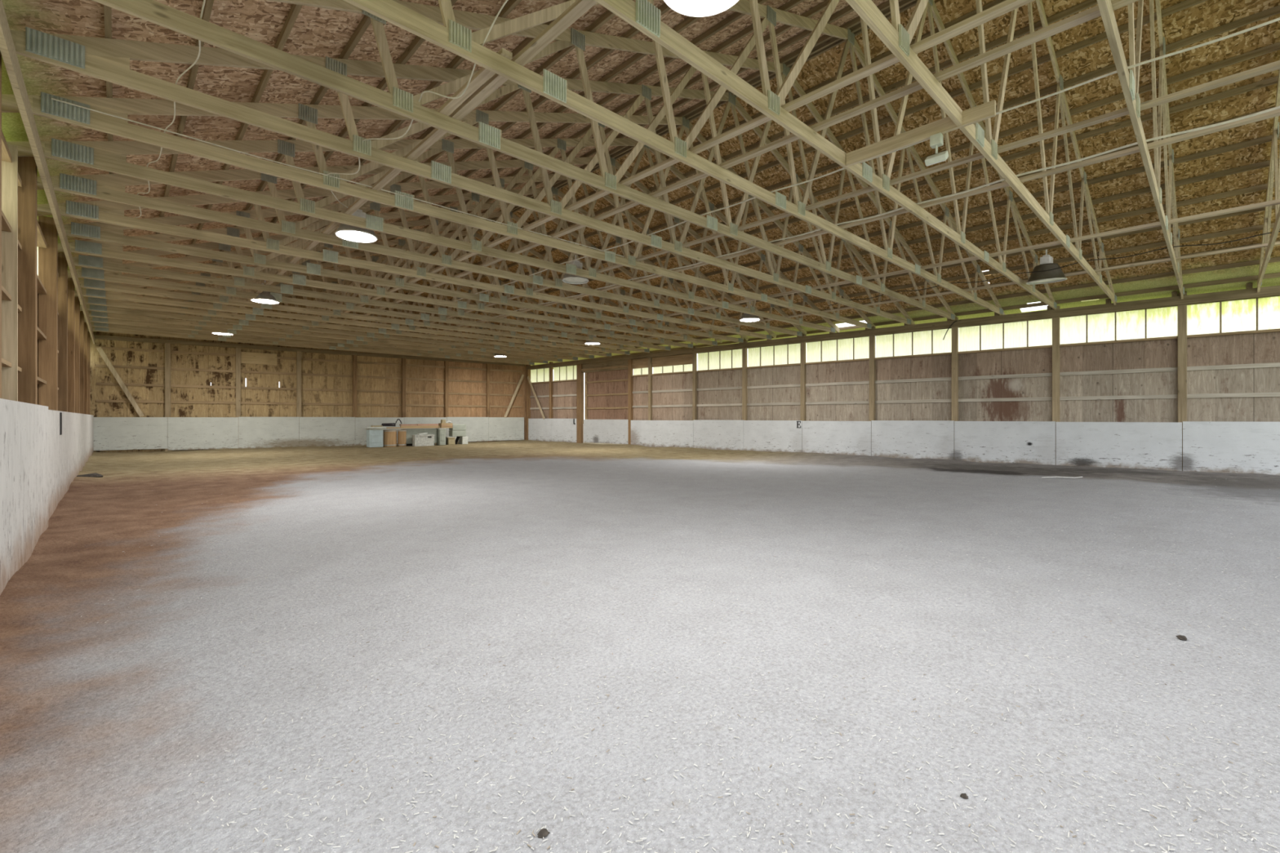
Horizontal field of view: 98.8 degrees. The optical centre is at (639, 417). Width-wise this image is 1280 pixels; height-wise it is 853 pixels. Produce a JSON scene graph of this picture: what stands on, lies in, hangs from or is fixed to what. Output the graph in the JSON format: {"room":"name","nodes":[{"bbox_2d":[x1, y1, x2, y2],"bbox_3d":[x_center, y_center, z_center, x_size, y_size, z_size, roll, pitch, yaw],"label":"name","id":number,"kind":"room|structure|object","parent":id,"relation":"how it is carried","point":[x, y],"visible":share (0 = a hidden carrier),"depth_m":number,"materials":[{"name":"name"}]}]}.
{"room":"sports facility","nodes":[
{"label":"sports facility","id":0,"kind":"room"},
{"bbox_2d":[0,0,94,595],"bbox_3d":[-10.270,-0.716,9.759,0.290,4.150,26.300,0,0,-44],"label":"wall","id":1,"kind":"structure","parent":0,"point":[38,464],"depth_m":5.04,"materials":[{"name":"brown wood"}]},
{"bbox_2d":[0,51,1,398],"bbox_3d":[-4.795,-0.771,3.995,0.183,4.220,0.140,0,0,-44],"label":"wall post","id":2,"kind":"object","parent":1,"relation":"attached to","point":[0,51],"visible":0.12,"depth_m":4.06,"materials":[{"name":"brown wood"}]},
{"bbox_2d":[1,143,17,401],"bbox_3d":[-5.990,-1.276,5.204,0.120,2.630,0.040,0,0,-44],"label":"stud","id":3,"kind":"object","parent":1,"relation":"attached to","point":[9,170],"visible":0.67,"depth_m":5.20,"materials":[{"name":"wood"}]},
{"bbox_2d":[17,156,36,404],"bbox_3d":[-6.540,-0.771,5.827,0.183,4.220,0.140,0,0,-44],"label":"wall post","id":4,"kind":"object","parent":1,"relation":"attached to","point":[27,166],"visible":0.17,"depth_m":5.80,"materials":[{"name":"brown wood"}]},
{"bbox_2d":[38,215,57,410],"bbox_3d":[-8.521,-0.771,7.904,0.183,4.220,0.140,0,0,-44],"label":"wall post","id":5,"kind":"object","parent":1,"relation":"attached to","point":[48,256],"visible":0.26,"depth_m":7.86,"materials":[{"name":"brown wood"}]},
{"bbox_2d":[57,252,67,412],"bbox_3d":[-10.073,-0.771,9.532,0.183,4.220,0.140,0,0,-44],"label":"wall post","id":6,"kind":"object","parent":1,"relation":"attached to","point":[62,261],"visible":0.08,"depth_m":9.51,"materials":[{"name":"brown wood"}]},
{"bbox_2d":[67,277,75,413],"bbox_3d":[-11.626,-0.771,11.161,0.183,4.220,0.140,0,0,-44],"label":"wall post","id":7,"kind":"object","parent":1,"relation":"attached to","point":[71,287],"visible":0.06,"depth_m":11.14,"materials":[{"name":"brown wood"}]},
{"bbox_2d":[75,296,79,413],"bbox_3d":[-13.144,-0.771,12.753,0.183,4.220,0.140,0,0,-44],"label":"wall post","id":8,"kind":"object","parent":1,"relation":"attached to","point":[77,300],"visible":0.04,"depth_m":12.74,"materials":[{"name":"brown wood"}]},
{"bbox_2d":[80,311,84,413],"bbox_3d":[-14.731,-0.771,14.418,0.183,4.220,0.140,0,0,-44],"label":"wall post","id":9,"kind":"object","parent":1,"relation":"attached to","point":[82,315],"visible":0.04,"depth_m":14.41,"materials":[{"name":"brown wood"}]},
{"bbox_2d":[84,322,87,414],"bbox_3d":[-16.318,-0.771,16.083,0.183,4.220,0.140,0,0,-44],"label":"wall post","id":10,"kind":"object","parent":1,"relation":"attached to","point":[85,323],"visible":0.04,"depth_m":16.07,"materials":[{"name":"brown wood"}]},
{"bbox_2d":[87,331,89,414],"bbox_3d":[-17.905,-0.771,17.747,0.183,4.220,0.140,0,0,-44],"label":"wall post","id":11,"kind":"object","parent":1,"relation":"attached to","point":[88,332],"visible":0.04,"depth_m":17.74,"materials":[{"name":"brown wood"}]},
{"bbox_2d":[89,284,525,452],"bbox_3d":[-12.745,-2.511,24.423,17.139,7.700,0.178,0,0,-38],"label":"wall","id":12,"kind":"structure","parent":0,"point":[203,415],"depth_m":22.73,"materials":[{"name":"brown wood"}]},
{"bbox_2d":[96,346,143,417],"bbox_3d":[-18.644,-1.271,19.710,1.257,2.475,0.036,0,0,-38],"label":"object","id":13,"kind":"object","parent":12,"relation":"attached to","point":[100,349],"visible":1,"depth_m":19.69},
{"bbox_2d":[164,342,170,451],"bbox_3d":[-17.696,-0.761,20.577,0.160,4.200,0.134,0,0,-38],"label":"wall post","id":14,"kind":"object","parent":12,"relation":"attached to","point":[167,346],"visible":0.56,"depth_m":20.53,"materials":[{"name":"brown wood"}]},
{"bbox_2d":[235,347,240,417],"bbox_3d":[-16.012,-0.761,21.885,0.160,4.200,0.134,0,0,-38],"label":"wall post","id":15,"kind":"object","parent":12,"relation":"attached to","point":[237,349],"visible":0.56,"depth_m":21.83,"materials":[{"name":"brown wood"}]},
{"bbox_2d":[240,351,276,364],"bbox_3d":[-15.490,-2.411,22.305,1.240,0.460,0.031,0,0,-38],"label":"board","id":16,"kind":"object","parent":12,"relation":"attached to","point":[246,357],"visible":1,"depth_m":22.29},
{"bbox_2d":[296,351,301,446],"bbox_3d":[-14.382,-0.761,23.151,0.160,4.200,0.134,0,0,-38],"label":"wall post","id":17,"kind":"object","parent":12,"relation":"attached to","point":[298,353],"visible":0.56,"depth_m":23.10,"materials":[{"name":"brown wood"}]},
{"bbox_2d":[352,355,356,417],"bbox_3d":[-12.704,-0.761,24.455,0.160,4.200,0.134,0,0,-38],"label":"wall post","id":18,"kind":"object","parent":12,"relation":"attached to","point":[354,357],"visible":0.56,"depth_m":24.39,"materials":[{"name":"brown wood"}]},
{"bbox_2d":[401,358,405,417],"bbox_3d":[-11.069,-0.761,25.725,0.160,4.200,0.134,0,0,-38],"label":"wall post","id":19,"kind":"object","parent":12,"relation":"attached to","point":[403,360],"visible":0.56,"depth_m":25.66,"materials":[{"name":"brown wood"}]},
{"bbox_2d":[444,360,448,417],"bbox_3d":[-9.495,-0.761,26.948,0.160,4.200,0.134,0,0,-38],"label":"wall post","id":20,"kind":"object","parent":12,"relation":"attached to","point":[446,362],"visible":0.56,"depth_m":26.89,"materials":[{"name":"brown wood"}]},
{"bbox_2d":[486,363,489,441],"bbox_3d":[-7.817,-0.761,28.252,0.160,4.200,0.134,0,0,-38],"label":"wall post","id":21,"kind":"object","parent":12,"relation":"attached to","point":[487,364],"visible":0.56,"depth_m":28.17,"materials":[{"name":"brown wood"}]},
{"bbox_2d":[503,373,524,417],"bbox_3d":[-6.651,-1.176,29.027,1.144,2.324,0.035,0,0,-38],"label":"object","id":22,"kind":"object","parent":12,"relation":"attached to","point":[522,375],"visible":1,"depth_m":29.00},
{"bbox_2d":[0,440,1279,852],"bbox_3d":[-1.983,1.203,14.689,19.200,0.128,32.000,0,0,-44],"label":"floor","id":23,"kind":"structure","parent":0,"point":[100,719],"depth_m":2.84,"materials":[{"name":"sand"}]},
{"bbox_2d":[365,428,383,447],"bbox_3d":[-11.292,0.849,23.378,0.578,0.780,0.580,0,0,-38],"label":"block","id":24,"kind":"object","parent":23,"relation":"on","point":[374,436],"visible":1,"depth_m":23.16,"materials":[{"name":"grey plastic"}]},
{"bbox_2d":[382,430,396,446],"bbox_3d":[-10.828,0.879,23.770,0.564,0.720,0.564,0,0,-38],"label":"drum","id":25,"kind":"object","parent":23,"relation":"on","point":[389,437],"visible":0.98,"depth_m":23.54,"materials":[{"name":"cardboard"}]},
{"bbox_2d":[397,429,406,446],"bbox_3d":[-10.397,0.879,23.979,0.364,0.720,0.364,0,0,-38],"label":"drum","id":26,"kind":"object","parent":23,"relation":"on","point":[402,434],"visible":1,"depth_m":23.84,"materials":[{"name":"cardboard"}]},
{"bbox_2d":[405,428,436,445],"bbox_3d":[-10.000,0.869,24.849,1.403,0.740,0.612,0,0,-38],"label":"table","id":27,"kind":"object","parent":23,"relation":"on","point":[412,431],"visible":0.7,"depth_m":24.54,"materials":[{"name":"grey plastic"}]},
{"bbox_2d":[412,432,434,446],"bbox_3d":[-9.627,0.947,24.392,0.850,0.585,0.432,0,0,-38],"label":"crate","id":28,"kind":"object","parent":23,"relation":"on","point":[419,439],"visible":0.96,"depth_m":24.24,"materials":[{"name":"white plastic"}]},
{"bbox_2d":[435,428,446,444],"bbox_3d":[-9.118,0.859,25.162,0.312,0.760,0.530,0,0,-38],"label":"block","id":29,"kind":"object","parent":23,"relation":"on","point":[441,433],"visible":0.94,"depth_m":24.98,"materials":[{"name":"grey plastic"}]},
{"bbox_2d":[400,425,439,428],"bbox_3d":[-9.801,0.404,24.518,1.691,0.120,0.120,0,0,-38],"label":"plank","id":30,"kind":"object","parent":29,"relation":"on","point":[415,426],"visible":1,"depth_m":24.51,"materials":[{"name":"beige wood"}]},
{"bbox_2d":[458,435,467,444],"bbox_3d":[-8.331,1.052,25.900,0.273,0.375,0.500,0,0,-38],"label":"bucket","id":31,"kind":"object","parent":23,"relation":"on","point":[463,440],"visible":0.77,"depth_m":25.71,"materials":[{"name":"white plastic"}]},
{"bbox_2d":[448,430,466,436],"bbox_3d":[-8.554,0.719,25.727,0.651,0.280,0.500,0,0,-38],"label":"block","id":32,"kind":"object","parent":31,"relation":"on","point":[451,433],"visible":0.99,"depth_m":25.53,"materials":[{"name":"grey plastic"}]},
{"bbox_2d":[80,474,1279,852],"bbox_3d":[0.508,1.236,6.836,24.902,0.047,10.759,0,0,0],"label":"chips","id":33,"kind":"object","parent":23,"relation":"on","point":[1174,764],"visible":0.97,"depth_m":1.89,"materials":[{"name":"wood"}]},
{"bbox_2d":[142,488,1244,849],"bbox_3d":[-0.416,1.237,6.436,22.716,0.043,10.122,0,0,9],"label":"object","id":34,"kind":"object","parent":23,"relation":"on","point":[352,771],"visible":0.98,"depth_m":1.93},
{"bbox_2d":[1,0,1279,365],"bbox_3d":[-2.369,-4.514,14.804,19.213,3.468,31.100,0,0,-44],"label":"ceiling","id":35,"kind":"structure","parent":0,"point":[1228,168],"depth_m":9.26,"materials":[{"name":"brown wood"}]},
{"bbox_2d":[87,276,534,364],"bbox_3d":[-11.564,-4.415,23.304,17.178,3.423,0.058,0,0,-44],"label":"roof truss","id":36,"kind":"object","parent":35,"relation":"attached to","point":[94,329],"visible":0.38,"depth_m":21.67,"materials":[{"name":"wood"}]},
{"bbox_2d":[87,272,551,364],"bbox_3d":[-10.736,-4.415,22.493,17.256,3.423,0.058,0,0,-44],"label":"roof truss","id":37,"kind":"object","parent":35,"relation":"attached to","point":[93,324],"visible":0.41,"depth_m":20.81,"materials":[{"name":"wood"}]},
{"bbox_2d":[84,266,564,362],"bbox_3d":[-9.909,-4.415,21.681,17.334,3.423,0.058,0,0,-44],"label":"roof truss","id":38,"kind":"object","parent":35,"relation":"attached to","point":[93,319],"visible":0.42,"depth_m":19.88,"materials":[{"name":"wood"}]},
{"bbox_2d":[87,261,579,360],"bbox_3d":[-9.081,-4.415,20.870,17.412,3.423,0.058,0,0,-44],"label":"roof truss","id":39,"kind":"object","parent":35,"relation":"attached to","point":[91,313],"visible":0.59,"depth_m":18.89,"materials":[{"name":"wood"}]},
{"bbox_2d":[80,253,599,358],"bbox_3d":[-8.253,-4.415,20.058,17.490,3.423,0.058,0,0,-44],"label":"roof truss","id":40,"kind":"object","parent":35,"relation":"attached to","point":[89,307],"visible":0.48,"depth_m":18.05,"materials":[{"name":"wood"}]},
{"bbox_2d":[80,246,616,356],"bbox_3d":[-7.426,-4.415,19.247,17.568,3.423,0.058,0,0,-44],"label":"roof truss","id":41,"kind":"object","parent":35,"relation":"attached to","point":[89,300],"visible":0.59,"depth_m":17.09,"materials":[{"name":"wood"}]},
{"bbox_2d":[75,238,635,355],"bbox_3d":[-6.598,-4.415,18.435,17.646,3.423,0.058,0,0,-44],"label":"roof truss","id":42,"kind":"object","parent":35,"relation":"attached to","point":[87,292],"visible":0.57,"depth_m":16.11,"materials":[{"name":"wood"}]},
{"bbox_2d":[334,208,377,242],"bbox_3d":[-4.374,-3.059,8.472,0.584,0.534,0.584,0,0,-44],"label":"lamp","id":43,"kind":"object","parent":35,"relation":"hanging from","point":[349,233],"visible":0.75,"depth_m":8.40,"materials":[{"name":"white metal"}]},
{"bbox_2d":[79,231,653,352],"bbox_3d":[-5.771,-4.415,17.624,17.724,3.423,0.058,0,0,-44],"label":"roof truss","id":44,"kind":"object","parent":35,"relation":"attached to","point":[84,283],"visible":0.53,"depth_m":15.24,"materials":[{"name":"wood"}]},
{"bbox_2d":[67,224,675,350],"bbox_3d":[-4.943,-4.415,16.812,17.802,3.423,0.058,0,0,-44],"label":"roof truss","id":45,"kind":"object","parent":35,"relation":"attached to","point":[83,273],"visible":0.67,"depth_m":14.18,"materials":[{"name":"wood"}]},
{"bbox_2d":[250,280,279,303],"bbox_3d":[-9.000,-3.059,13.180,0.584,0.534,0.584,0,0,-44],"label":"lamp","id":46,"kind":"object","parent":45,"relation":"hanging from","point":[266,295],"visible":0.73,"depth_m":13.06,"materials":[{"name":"white metal"}]},
{"bbox_2d":[67,211,697,348],"bbox_3d":[-4.116,-4.415,16.001,17.880,3.423,0.058,0,0,-44],"label":"roof truss","id":47,"kind":"object","parent":35,"relation":"attached to","point":[87,261],"visible":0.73,"depth_m":13.25,"materials":[{"name":"wood"}]},
{"bbox_2d":[57,202,722,345],"bbox_3d":[-3.288,-4.415,15.189,17.958,3.423,0.058,0,0,-44],"label":"roof truss","id":48,"kind":"object","parent":35,"relation":"attached to","point":[93,247],"visible":0.72,"depth_m":12.30,"materials":[{"name":"wood"}]},
{"bbox_2d":[57,186,748,342],"bbox_3d":[-2.460,-4.415,14.378,18.036,3.423,0.058,0,0,-44],"label":"roof truss","id":49,"kind":"object","parent":35,"relation":"attached to","point":[99,231],"visible":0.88,"depth_m":11.44,"materials":[{"name":"wood"}]},
{"bbox_2d":[36,173,776,339],"bbox_3d":[-1.633,-4.415,13.566,18.115,3.423,0.058,0,0,-44],"label":"roof truss","id":50,"kind":"object","parent":35,"relation":"attached to","point":[106,211],"visible":0.62,"depth_m":10.25,"materials":[{"name":"wood"}]},
{"bbox_2d":[134,0,205,217],"bbox_3d":[-4.692,-3.092,5.472,7.514,0.447,0.103,0,0,43],"label":"power cable","id":51,"kind":"object","parent":50,"relation":"on","point":[204,1],"visible":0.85,"depth_m":4.84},
{"bbox_2d":[311,0,1138,337],"bbox_3d":[-3.690,-2.950,11.334,0.088,0.037,26.500,0,0,-44],"label":"ceiling beam","id":52,"kind":"structure","parent":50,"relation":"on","point":[1090,14],"depth_m":5.10,"materials":[{"name":"wood"}]},
{"bbox_2d":[36,156,806,336],"bbox_3d":[-0.805,-4.415,12.755,18.193,3.423,0.058,0,0,-44],"label":"roof truss","id":53,"kind":"object","parent":35,"relation":"attached to","point":[108,187],"visible":0.73,"depth_m":9.33,"materials":[{"name":"wood"}]},
{"bbox_2d":[529,241,1279,356],"bbox_3d":[3.205,-2.950,17.217,0.088,0.037,25.500,0,0,-44],"label":"ceiling beam","id":54,"kind":"structure","parent":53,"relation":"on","point":[1276,242],"depth_m":11.23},
{"bbox_2d":[1026,249,1067,284],"bbox_3d":[8.332,-3.101,11.259,0.682,0.676,0.684,0,0,-36],"label":"lamp","id":55,"kind":"object","parent":54,"relation":"hanging from","point":[1046,263],"visible":0.99,"depth_m":11.10,"materials":[{"name":"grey metal"}]},
{"bbox_2d":[6,137,839,333],"bbox_3d":[0.022,-4.415,11.943,18.271,3.423,0.058,0,0,-44],"label":"roof truss","id":56,"kind":"object","parent":35,"relation":"attached to","point":[107,156],"visible":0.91,"depth_m":8.29,"materials":[{"name":"wood"}]},
{"bbox_2d":[1,91,875,328],"bbox_3d":[0.850,-4.415,11.132,18.349,3.423,0.058,0,0,-44],"label":"roof truss","id":57,"kind":"object","parent":35,"relation":"attached to","point":[42,105],"visible":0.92,"depth_m":7.08,"materials":[{"name":"wood"}]},
{"bbox_2d":[51,97,624,257],"bbox_3d":[-2.856,-2.947,7.536,7.135,0.023,0.064,0,0,-44],"label":"beam","id":58,"kind":"structure","parent":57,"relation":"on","point":[51,98],"depth_m":6.33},
{"bbox_2d":[9,26,915,324],"bbox_3d":[1.677,-4.415,10.320,18.427,3.423,0.058,0,0,-44],"label":"roof truss","id":59,"kind":"object","parent":35,"relation":"attached to","point":[108,60],"visible":0.84,"depth_m":6.12,"materials":[{"name":"wood"}]},
{"bbox_2d":[92,0,955,319],"bbox_3d":[2.505,-4.415,9.508,18.505,3.423,0.058,0,0,-44],"label":"roof truss","id":60,"kind":"object","parent":35,"relation":"attached to","point":[398,101],"visible":0.78,"depth_m":6.04,"materials":[{"name":"wood"}]},
{"bbox_2d":[436,47,512,115],"bbox_3d":[-1.503,-2.951,4.888,0.090,0.039,1.250,0,0,-44],"label":"board","id":61,"kind":"object","parent":60,"relation":"on","point":[482,75],"visible":0.79,"depth_m":4.89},
{"bbox_2d":[343,0,1004,315],"bbox_3d":[3.333,-4.411,8.697,18.583,3.432,0.058,0,0,-44],"label":"roof truss","id":62,"kind":"object","parent":35,"relation":"attached to","point":[455,37],"visible":0.9,"depth_m":6.11,"materials":[{"name":"wood"}]},
{"bbox_2d":[220,0,596,324],"bbox_3d":[-6.053,-2.950,9.842,0.088,0.037,27.600,0,0,-44],"label":"ceiling beam","id":63,"kind":"structure","parent":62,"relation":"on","point":[579,7],"depth_m":4.99,"materials":[{"name":"wood"}]},
{"bbox_2d":[326,0,507,208],"bbox_3d":[-2.157,-3.445,5.699,6.928,1.341,0.922,0,0,42],"label":"power cable","id":64,"kind":"object","parent":62,"relation":"on","point":[506,1],"visible":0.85,"depth_m":4.81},
{"bbox_2d":[663,0,738,17],"bbox_3d":[0.410,-3.059,3.541,0.584,0.534,0.584,0,0,-44],"label":"lamp","id":65,"kind":"object","parent":35,"relation":"hanging from","point":[695,8],"visible":1,"depth_m":3.75,"materials":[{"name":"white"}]},
{"bbox_2d":[739,301,759,321],"bbox_3d":[3.141,-3.059,15.691,0.584,0.534,0.584,0,0,-44],"label":"lamp","id":66,"kind":"object","parent":35,"relation":"hanging from","point":[745,317],"visible":0.72,"depth_m":15.54,"materials":[{"name":"white metal"}]},
{"bbox_2d":[594,0,1057,310],"bbox_3d":[4.160,-4.397,7.886,18.661,3.460,0.058,0,0,-44],"label":"roof truss","id":67,"kind":"object","parent":35,"relation":"attached to","point":[642,15],"visible":0.9,"depth_m":5.86,"materials":[{"name":"wood"}]},
{"bbox_2d":[827,231,1279,306],"bbox_3d":[7.793,-2.918,10.957,0.178,0.064,8.690,0,0,-44],"label":"ceiling beam","id":68,"kind":"structure","parent":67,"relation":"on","point":[1279,231],"depth_m":10.16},
{"bbox_2d":[845,0,1116,305],"bbox_3d":[4.988,-4.383,7.074,18.739,3.488,0.058,0,0,-44],"label":"roof truss","id":69,"kind":"object","parent":35,"relation":"attached to","point":[897,39],"visible":0.98,"depth_m":6.29,"materials":[{"name":"wood"}]},
{"bbox_2d":[845,99,995,166],"bbox_3d":[2.778,-2.853,5.564,0.040,0.135,1.420,0,0,-44],"label":"board","id":70,"kind":"object","parent":69,"relation":"attached to","point":[987,110],"visible":1,"depth_m":5.51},
{"bbox_2d":[924,132,948,166],"bbox_3d":[2.924,-2.645,5.413,0.112,0.281,0.190,0,0,-44],"label":"floodlight","id":71,"kind":"object","parent":70,"relation":"hanging from","point":[936,140],"visible":1,"depth_m":5.38,"materials":[{"name":"metal"}]},
{"bbox_2d":[1097,0,1184,298],"bbox_3d":[5.815,-4.369,6.262,18.817,3.516,0.058,0,0,-44],"label":"roof truss","id":72,"kind":"object","parent":35,"relation":"attached to","point":[1129,82],"visible":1,"depth_m":6.64,"materials":[{"name":"wood"}]},
{"bbox_2d":[1257,69,1279,292],"bbox_3d":[6.643,-4.355,5.451,18.895,3.543,0.058,0,0,-44],"label":"roof truss","id":73,"kind":"object","parent":35,"relation":"attached to","point":[1274,169],"visible":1,"depth_m":8.79,"materials":[{"name":"wood"}]},
{"bbox_2d":[293,0,1034,335],"bbox_3d":[-4.453,-2.950,11.367,0.088,0.037,27.600,0,0,-44],"label":"ceiling beam","id":74,"kind":"structure","parent":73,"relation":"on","point":[1007,6],"depth_m":5.01,"materials":[{"name":"wood"}]},
{"bbox_2d":[377,60,1279,338],"bbox_3d":[-2.709,-2.950,13.030,0.088,0.037,27.600,0,0,-44],"label":"ceiling beam","id":75,"kind":"structure","parent":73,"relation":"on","point":[1268,68],"depth_m":5.86,"materials":[{"name":"wood"}]},
{"bbox_2d":[562,254,588,284],"bbox_3d":[-1.317,-3.060,11.207,0.544,0.532,0.544,0,0,-44],"label":"lamp","id":76,"kind":"object","parent":75,"relation":"hanging from","point":[567,278],"visible":0.69,"depth_m":11.15,"materials":[{"name":"white metal"}]},
{"bbox_2d":[394,108,1279,344],"bbox_3d":[-1.920,-2.950,13.782,0.088,0.037,27.600,0,0,-44],"label":"ceiling beam","id":77,"kind":"structure","parent":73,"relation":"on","point":[1275,113],"depth_m":6.75,"materials":[{"name":"wood"}]},
{"bbox_2d":[427,106,1279,334],"bbox_3d":[-0.419,-2.933,11.932,0.085,0.041,21.432,0,0,-44],"label":"brace","id":78,"kind":"object","parent":73,"relation":"on","point":[1277,107],"visible":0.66,"depth_m":6.63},
{"bbox_2d":[453,17,1279,301],"bbox_3d":[0.306,-2.937,8.621,0.081,0.029,15.639,0,0,-44],"label":"power cable","id":79,"kind":"object","parent":73,"relation":"on","point":[1277,19],"visible":0.7,"depth_m":4.98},
{"bbox_2d":[475,199,1279,351],"bbox_3d":[0.527,-2.956,16.114,0.088,0.049,27.600,0,0,-44],"label":"ceiling beam","id":80,"kind":"structure","parent":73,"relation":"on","point":[1277,202],"depth_m":9.42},
{"bbox_2d":[526,284,1279,475],"bbox_3d":[4.493,-0.716,19.922,28.852,4.150,0.242,0,0,43],"label":"wall","id":81,"kind":"structure","parent":0,"point":[1118,398],"depth_m":15.01,"materials":[{"name":"brown wood"}]},
{"bbox_2d":[525,364,530,439],"bbox_3d":[-6.002,-0.771,29.526,0.180,4.220,0.175,0,0,43],"label":"post","id":82,"kind":"object","parent":81,"relation":"attached to","point":[527,371],"visible":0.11,"depth_m":29.47,"materials":[{"name":"brown wood"}]},
{"bbox_2d":[530,368,549,382],"bbox_3d":[-5.242,-2.253,28.971,1.831,0.745,0.044,0,0,42],"label":"window","id":83,"kind":"structure","parent":81,"relation":"in","point":[536,375],"depth_m":29.03,"materials":[{"name":"clear glass"}]},
{"bbox_2d":[549,361,553,418],"bbox_3d":[-4.572,-0.771,28.243,0.160,4.220,0.134,0,0,43],"label":"wall post","id":84,"kind":"object","parent":81,"relation":"attached to","point":[551,369],"visible":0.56,"depth_m":28.19,"materials":[{"name":"brown wood"}]},
{"bbox_2d":[553,365,576,381],"bbox_3d":[-3.682,-2.253,27.541,2.122,0.745,0.045,0,0,42],"label":"window","id":85,"kind":"structure","parent":81,"relation":"in","point":[561,373],"depth_m":27.62,"materials":[{"name":"clear glass"}]},
{"bbox_2d":[576,364,583,443],"bbox_3d":[-2.904,-0.653,26.686,0.340,3.985,0.175,0,0,43],"label":"post","id":86,"kind":"object","parent":81,"relation":"attached to","point":[580,375],"visible":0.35,"depth_m":26.60,"materials":[{"name":"brown wood"}]},
{"bbox_2d":[581,360,627,444],"bbox_3d":[-1.659,-0.708,25.562,3.356,3.775,0.161,0,0,43],"label":"door","id":87,"kind":"structure","parent":81,"relation":"in","point":[606,384],"depth_m":25.50,"materials":[{"name":"brown wood"}]},
{"bbox_2d":[627,359,633,444],"bbox_3d":[-0.418,-0.628,24.417,0.160,3.935,0.160,0,0,42],"label":"post","id":88,"kind":"object","parent":81,"relation":"attached to","point":[630,371],"visible":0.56,"depth_m":24.38,"materials":[{"name":"brown wood"}]},
{"bbox_2d":[648,351,652,420],"bbox_3d":[0.444,-0.771,23.644,0.130,4.220,0.134,0,0,43],"label":"wall post","id":89,"kind":"object","parent":81,"relation":"attached to","point":[650,359],"visible":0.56,"depth_m":23.59,"materials":[{"name":"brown wood"}]},
{"bbox_2d":[653,364,692,373],"bbox_3d":[1.377,-2.046,22.903,2.237,0.330,0.043,0,0,43],"label":"window","id":90,"kind":"structure","parent":81,"relation":"in","point":[688,367],"depth_m":22.89,"materials":[{"name":"clear glass"}]},
{"bbox_2d":[692,346,697,420],"bbox_3d":[2.196,-0.771,22.038,0.130,4.220,0.134,0,0,43],"label":"wall post","id":91,"kind":"object","parent":81,"relation":"attached to","point":[695,354],"visible":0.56,"depth_m":21.99,"materials":[{"name":"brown wood"}]},
{"bbox_2d":[697,349,742,370],"bbox_3d":[3.109,-2.253,21.316,2.182,0.745,0.045,0,0,42],"label":"window","id":92,"kind":"structure","parent":81,"relation":"in","point":[727,358],"depth_m":21.30,"materials":[{"name":"clear glass"}]},
{"bbox_2d":[742,340,747,420],"bbox_3d":[3.908,-0.771,20.469,0.150,4.220,0.134,0,0,43],"label":"wall post","id":93,"kind":"object","parent":81,"relation":"attached to","point":[744,350],"visible":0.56,"depth_m":20.42,"materials":[{"name":"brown wood"}]},
{"bbox_2d":[747,343,799,366],"bbox_3d":[4.821,-2.253,19.746,2.182,0.745,0.045,0,0,42],"label":"window","id":94,"kind":"structure","parent":81,"relation":"in","point":[785,353],"depth_m":19.73,"materials":[{"name":"clear glass"}]},
{"bbox_2d":[800,333,805,421],"bbox_3d":[5.620,-0.771,18.900,0.150,4.220,0.134,0,0,43],"label":"wall post","id":95,"kind":"object","parent":81,"relation":"attached to","point":[802,344],"visible":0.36,"depth_m":18.85,"materials":[{"name":"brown wood"}]},
{"bbox_2d":[806,336,869,362],"bbox_3d":[6.532,-2.253,18.177,2.182,0.745,0.045,0,0,42],"label":"window","id":96,"kind":"structure","parent":81,"relation":"in","point":[852,348],"depth_m":18.15,"materials":[{"name":"clear glass"}]},
{"bbox_2d":[869,326,875,421],"bbox_3d":[7.331,-0.771,17.331,0.150,4.220,0.134,0,0,43],"label":"wall post","id":97,"kind":"object","parent":81,"relation":"attached to","point":[872,338],"visible":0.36,"depth_m":17.28,"materials":[{"name":"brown wood"}]},
{"bbox_2d":[875,328,951,357],"bbox_3d":[8.244,-2.253,16.608,2.182,0.745,0.044,0,0,42],"label":"window","id":98,"kind":"structure","parent":81,"relation":"in","point":[926,342],"depth_m":16.59,"materials":[{"name":"clear glass"}]},
{"bbox_2d":[951,316,958,421],"bbox_3d":[9.043,-0.771,15.761,0.150,4.220,0.134,0,0,43],"label":"wall post","id":99,"kind":"object","parent":81,"relation":"attached to","point":[954,330],"visible":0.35,"depth_m":15.71,"materials":[{"name":"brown wood"}]},
{"bbox_2d":[958,318,1052,351],"bbox_3d":[9.956,-2.253,15.039,2.182,0.745,0.045,0,0,42],"label":"window","id":100,"kind":"structure","parent":81,"relation":"in","point":[1034,332],"depth_m":15.01,"materials":[{"name":"clear glass"}]},
{"bbox_2d":[1052,306,1059,465],"bbox_3d":[10.755,-0.771,14.192,0.150,4.220,0.134,0,0,43],"label":"wall post","id":101,"kind":"object","parent":81,"relation":"attached to","point":[1055,321],"visible":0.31,"depth_m":14.14,"materials":[{"name":"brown wood"}]},
{"bbox_2d":[1059,306,1177,344],"bbox_3d":[11.667,-2.253,13.470,2.182,0.745,0.045,0,0,42],"label":"window","id":102,"kind":"structure","parent":81,"relation":"in","point":[1159,322],"depth_m":13.42,"materials":[{"name":"clear glass"}]},
{"bbox_2d":[1177,291,1186,471],"bbox_3d":[12.466,-0.771,12.623,0.150,4.220,0.134,0,0,43],"label":"wall post","id":103,"kind":"object","parent":81,"relation":"attached to","point":[1181,308],"visible":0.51,"depth_m":12.57,"materials":[{"name":"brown wood"}]},
{"bbox_2d":[1186,296,1279,335],"bbox_3d":[13.377,-2.253,11.902,2.177,0.745,0.045,0,0,43],"label":"window","id":104,"kind":"structure","parent":81,"relation":"in","point":[1258,313],"depth_m":12.14,"materials":[{"name":"clear glass"}]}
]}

